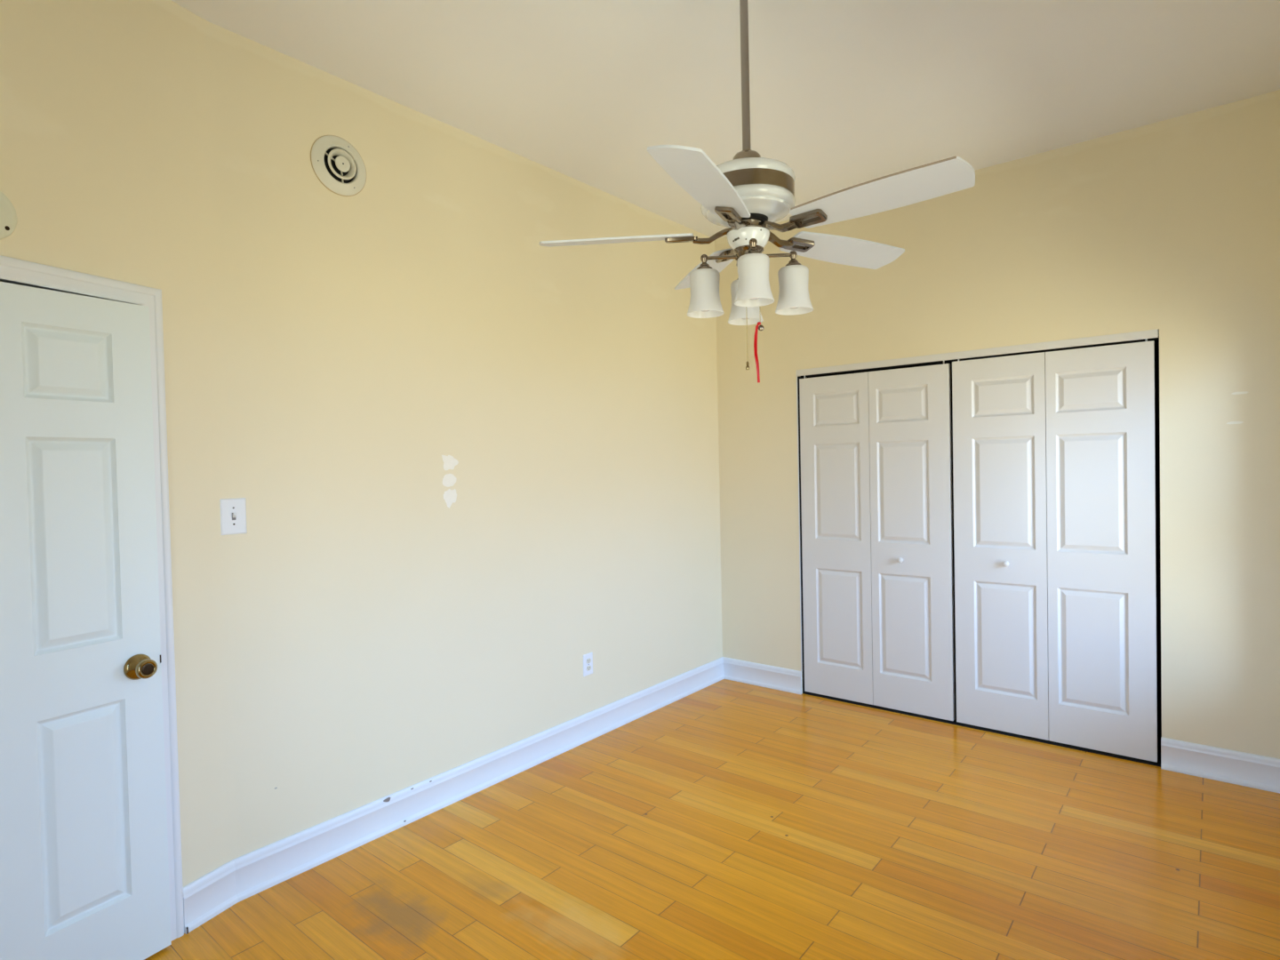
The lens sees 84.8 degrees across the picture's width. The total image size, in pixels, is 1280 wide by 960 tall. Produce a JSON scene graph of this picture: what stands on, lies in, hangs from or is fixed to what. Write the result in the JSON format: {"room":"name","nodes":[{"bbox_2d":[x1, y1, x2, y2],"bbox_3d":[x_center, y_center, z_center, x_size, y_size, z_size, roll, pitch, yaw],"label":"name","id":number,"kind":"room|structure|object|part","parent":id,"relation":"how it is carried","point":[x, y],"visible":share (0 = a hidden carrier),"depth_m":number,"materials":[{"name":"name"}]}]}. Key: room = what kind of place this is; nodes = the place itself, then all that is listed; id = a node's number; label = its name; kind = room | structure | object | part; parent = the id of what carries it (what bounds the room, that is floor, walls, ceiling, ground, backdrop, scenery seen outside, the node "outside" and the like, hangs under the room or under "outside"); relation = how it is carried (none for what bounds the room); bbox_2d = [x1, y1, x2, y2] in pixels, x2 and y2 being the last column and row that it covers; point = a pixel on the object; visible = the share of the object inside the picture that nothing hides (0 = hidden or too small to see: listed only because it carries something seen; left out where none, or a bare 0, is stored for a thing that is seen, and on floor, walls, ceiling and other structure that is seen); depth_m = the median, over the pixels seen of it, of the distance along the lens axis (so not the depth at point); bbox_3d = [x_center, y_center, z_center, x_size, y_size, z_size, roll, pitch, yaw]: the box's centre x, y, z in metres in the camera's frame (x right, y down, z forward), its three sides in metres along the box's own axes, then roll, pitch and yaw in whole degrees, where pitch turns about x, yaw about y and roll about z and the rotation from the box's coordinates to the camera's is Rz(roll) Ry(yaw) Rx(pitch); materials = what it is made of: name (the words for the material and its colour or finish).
{"room":"empty bedroom","nodes":[
{"label":"empty bedroom","id":0,"kind":"room"},
{"bbox_2d":[0,0,224,934],"bbox_3d":[-1.890,-0.093,1.585,0.163,3.178,1.822,-1,1,24],"label":"wall","id":1,"kind":"structure","parent":0,"point":[100,172],"depth_m":2.22,"materials":[{"name":"yellow paint"}]},
{"bbox_2d":[0,191,17,239],"bbox_3d":[-1.711,-0.701,1.825,0.028,0.148,0.148,-1,1,24],"label":"cover plate","id":2,"kind":"object","parent":1,"relation":"attached to","point":[8,215],"visible":1,"depth_m":1.86,"materials":[{"name":"beige plastic"}]},
{"bbox_2d":[0,279,126,303],"bbox_3d":[-1.759,0.472,1.888,0.140,2.030,0.768,-1,1,24],"label":"trim","id":3,"kind":"structure","parent":1,"relation":"attached to","point":[1,280],"depth_m":1.98,"materials":[{"name":"white paint"}]},
{"bbox_2d":[0,281,171,959],"bbox_3d":[-1.672,0.474,1.857,0.098,2.000,0.751,-1,1,30],"label":"door","id":4,"kind":"structure","parent":1,"relation":"in","point":[84,865],"depth_m":2.00,"materials":[{"name":"white paint"}]},
{"bbox_3d":[-1.502,0.568,2.119,0.064,0.077,0.077,-1,1,30],"label":"knob","id":5,"kind":"part","parent":4,"relation":"part of","materials":[{"name":"gold metal"}]},
{"bbox_2d":[0,255,183,940],"bbox_3d":[-1.688,0.445,1.855,0.018,2.082,0.890,-1,1,24],"label":"trim","id":6,"kind":"structure","parent":1,"relation":"attached to","point":[13,269],"depth_m":2.23,"materials":[{"name":"white paint"}]},
{"bbox_2d":[182,859,238,934],"bbox_3d":[-1.445,1.399,2.362,0.023,0.145,0.182,-1,1,24],"label":"baseboard","id":7,"kind":"structure","parent":1,"relation":"attached to","point":[212,893],"depth_m":2.35,"materials":[{"name":"white paint"}]},
{"bbox_2d":[196,15,722,863],"bbox_3d":[-0.525,-0.164,3.656,0.148,3.178,3.221,0,1,39],"label":"wall","id":8,"kind":"structure","parent":0,"point":[471,459],"depth_m":3.03,"materials":[{"name":"yellow paint"}]},
{"bbox_2d":[219,497,247,535],"bbox_3d":[-1.414,0.127,2.446,0.022,0.125,0.083,0,1,39],"label":"light switch","id":9,"kind":"object","parent":8,"relation":"attached to","point":[233,511],"visible":1,"depth_m":2.44,"materials":[{"name":"white plastic"}]},
{"bbox_2d":[310,135,366,196],"bbox_3d":[-1.170,-1.234,2.746,0.033,0.229,0.229,0,1,39],"label":"air vent","id":10,"kind":"object","parent":8,"relation":"in","point":[338,165],"visible":1,"depth_m":2.74,"materials":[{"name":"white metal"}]},
{"bbox_2d":[233,656,724,902],"bbox_3d":[-0.411,1.351,3.662,0.022,0.145,3.155,0,1,39],"label":"baseboard","id":11,"kind":"structure","parent":8,"relation":"attached to","point":[258,870],"depth_m":3.08,"materials":[{"name":"white paint"}]},
{"bbox_2d":[583,652,592,676],"bbox_3d":[-0.282,1.008,3.833,0.008,0.118,0.075,0,1,39],"label":"power outlet","id":12,"kind":"object","parent":8,"relation":"attached to","point":[588,659],"visible":1,"depth_m":3.83,"materials":[{"name":"white plastic"}]},
{"bbox_2d":[144,679,1279,959],"bbox_3d":[0.499,1.477,2.446,3.250,0.100,5.890,0,1,39],"label":"floor","id":13,"kind":"structure","parent":0,"point":[728,820],"depth_m":2.61,"materials":[{"name":"brown wood"}]},
{"bbox_2d":[171,0,1279,238],"bbox_3d":[0.159,-1.647,2.052,2.970,0.100,4.750,0,1,39],"label":"ceiling","id":14,"kind":"structure","parent":0,"point":[844,93],"depth_m":2.77,"materials":[{"name":"paint"}]},
{"bbox_2d":[539,0,975,369],"bbox_3d":[0.357,-0.974,2.124,1.220,1.257,1.254,0,1,39],"label":"ceiling fan","id":15,"kind":"object","parent":14,"relation":"hanging from","point":[747,194],"visible":1,"depth_m":2.05,"materials":[{"name":"white wood"}]},
{"bbox_3d":[-0.076,-0.754,2.204,0.486,0.006,0.145,-1,14,6],"label":"blade","id":16,"kind":"part","parent":15,"relation":"part of","materials":[{"name":"white wood"}]},
{"bbox_3d":[0.167,-0.751,1.785,0.145,0.006,0.486,14,7,23],"label":"blade","id":17,"kind":"part","parent":15,"relation":"part of","materials":[{"name":"white wood"}]},
{"bbox_3d":[0.247,-0.768,2.563,0.145,0.006,0.486,-15,4,-11],"label":"blade","id":18,"kind":"part","parent":15,"relation":"part of","materials":[{"name":"white wood"}]},
{"bbox_3d":[0.201,-0.580,2.173,0.116,0.132,0.116,-1,1,3],"label":"lamp shade","id":19,"kind":"part","parent":15,"relation":"part of","materials":[{"name":"white glass"}]},
{"bbox_3d":[0.252,-0.687,2.167,0.106,0.018,0.018,-1,1,3],"label":"lamp arm","id":20,"kind":"part","parent":15,"relation":"part of","materials":[{"name":"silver metal"}]},
{"bbox_3d":[0.345,-0.585,2.300,0.116,0.132,0.116,-1,1,3],"label":"lamp shade","id":21,"kind":"part","parent":15,"relation":"part of","materials":[{"name":"white glass"}]},
{"bbox_3d":[0.332,-0.514,2.179,0.003,0.295,0.003,0,1,39],"label":"pull chain","id":22,"kind":"part","parent":15,"relation":"part of","materials":[{"name":"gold metal"}]},
{"bbox_3d":[0.329,-0.579,2.029,0.116,0.132,0.116,-1,1,3],"label":"lamp shade","id":23,"kind":"part","parent":15,"relation":"part of","materials":[{"name":"white glass"}]},
{"bbox_2d":[753,321,760,382],"bbox_3d":[0.368,-0.398,2.183,0.023,0.188,0.012,-1,1,21],"label":"ribbon","id":24,"kind":"object","parent":15,"relation":"hanging from","point":[758,323],"visible":1,"depth_m":2.18,"materials":[{"name":"red fabric"}]},
{"bbox_3d":[0.417,-0.690,2.158,0.106,0.018,0.018,-1,1,3],"label":"lamp arm","id":25,"kind":"part","parent":15,"relation":"part of","materials":[{"name":"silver metal"}]},
{"bbox_3d":[0.473,-0.585,2.156,0.116,0.132,0.116,-1,1,3],"label":"lamp shade","id":26,"kind":"part","parent":15,"relation":"part of","materials":[{"name":"white glass"}]},
{"bbox_3d":[0.689,-0.773,2.367,0.486,0.006,0.145,-2,-12,-30],"label":"blade","id":27,"kind":"part","parent":15,"relation":"part of","materials":[{"name":"white wood"}]},
{"bbox_3d":[0.639,-0.763,1.887,0.486,0.006,0.145,0,-12,42],"label":"blade","id":28,"kind":"part","parent":15,"relation":"part of","materials":[{"name":"white wood"}]},
{"bbox_2d":[807,333,1160,717],"bbox_3d":[2.046,0.087,4.276,2.537,2.540,0.700,0,1,39],"label":"door frame","id":29,"kind":"structure","parent":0,"point":[1156,365],"depth_m":3.96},
{"bbox_2d":[714,89,1279,759],"bbox_3d":[1.739,-0.219,3.973,3.250,3.178,0.141,0,1,39],"label":"wall","id":30,"kind":"structure","parent":0,"point":[1172,227],"depth_m":3.34,"materials":[{"name":"yellow paint"}]},
{"bbox_2d":[722,656,801,694],"bbox_3d":[0.803,1.304,4.691,0.598,0.145,0.022,0,1,39],"label":"baseboard","id":31,"kind":"structure","parent":30,"relation":"attached to","point":[738,670],"depth_m":4.67,"materials":[{"name":"white paint"}]},
{"bbox_2d":[796,374,807,692],"bbox_3d":[1.068,0.355,4.545,0.003,2.036,0.137,0,1,39],"label":"trim","id":32,"kind":"structure","parent":30,"relation":"attached to","point":[798,378],"depth_m":4.50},
{"bbox_2d":[799,360,954,720],"bbox_3d":[1.387,0.344,4.205,0.904,2.026,0.068,0,1,39],"label":"door","id":33,"kind":"structure","parent":30,"relation":"in","point":[876,446],"depth_m":4.17,"materials":[{"name":"white paint"}]},
{"bbox_3d":[1.516,0.468,4.082,0.033,0.033,0.036,0,1,39],"label":"knob","id":34,"kind":"part","parent":33,"relation":"part of","materials":[{"name":"white paint"}]},
{"bbox_2d":[796,328,1158,375],"bbox_3d":[1.732,-0.686,3.902,1.853,0.038,0.052,0,1,39],"label":"trim","id":35,"kind":"structure","parent":30,"relation":"attached to","point":[1150,333],"depth_m":3.75,"materials":[{"name":"white paint"}]},
{"bbox_2d":[800,336,1159,377],"bbox_3d":[1.763,-0.674,3.936,1.857,0.016,0.040,0,1,39],"label":"trim","id":36,"kind":"structure","parent":30,"relation":"attached to","point":[1153,339],"depth_m":3.80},
{"bbox_2d":[802,682,1160,767],"bbox_3d":[2.011,1.357,4.226,1.857,0.004,0.776,0,1,39],"label":"trim","id":37,"kind":"structure","parent":30,"relation":"attached to","point":[1158,764],"depth_m":3.81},
{"bbox_2d":[952,338,1157,762],"bbox_3d":[2.101,0.340,3.620,0.905,2.026,0.068,0,1,39],"label":"door","id":38,"kind":"structure","parent":30,"relation":"in","point":[1054,452],"depth_m":3.59,"materials":[{"name":"white paint"}]},
{"bbox_3d":[1.947,0.445,3.729,0.033,0.033,0.036,0,1,39],"label":"knob","id":39,"kind":"part","parent":38,"relation":"part of","materials":[{"name":"white paint"}]},
{"bbox_2d":[1158,337,1161,736],"bbox_3d":[2.505,0.347,3.371,0.003,2.036,0.134,0,1,39],"label":"trim","id":40,"kind":"structure","parent":30,"relation":"attached to","point":[1158,338],"depth_m":3.32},
{"bbox_2d":[1160,736,1279,793],"bbox_3d":[2.671,1.293,3.162,0.515,0.145,0.022,0,1,39],"label":"baseboard","id":41,"kind":"structure","parent":30,"relation":"attached to","point":[1244,769],"depth_m":3.18,"materials":[{"name":"white paint"}]}
]}

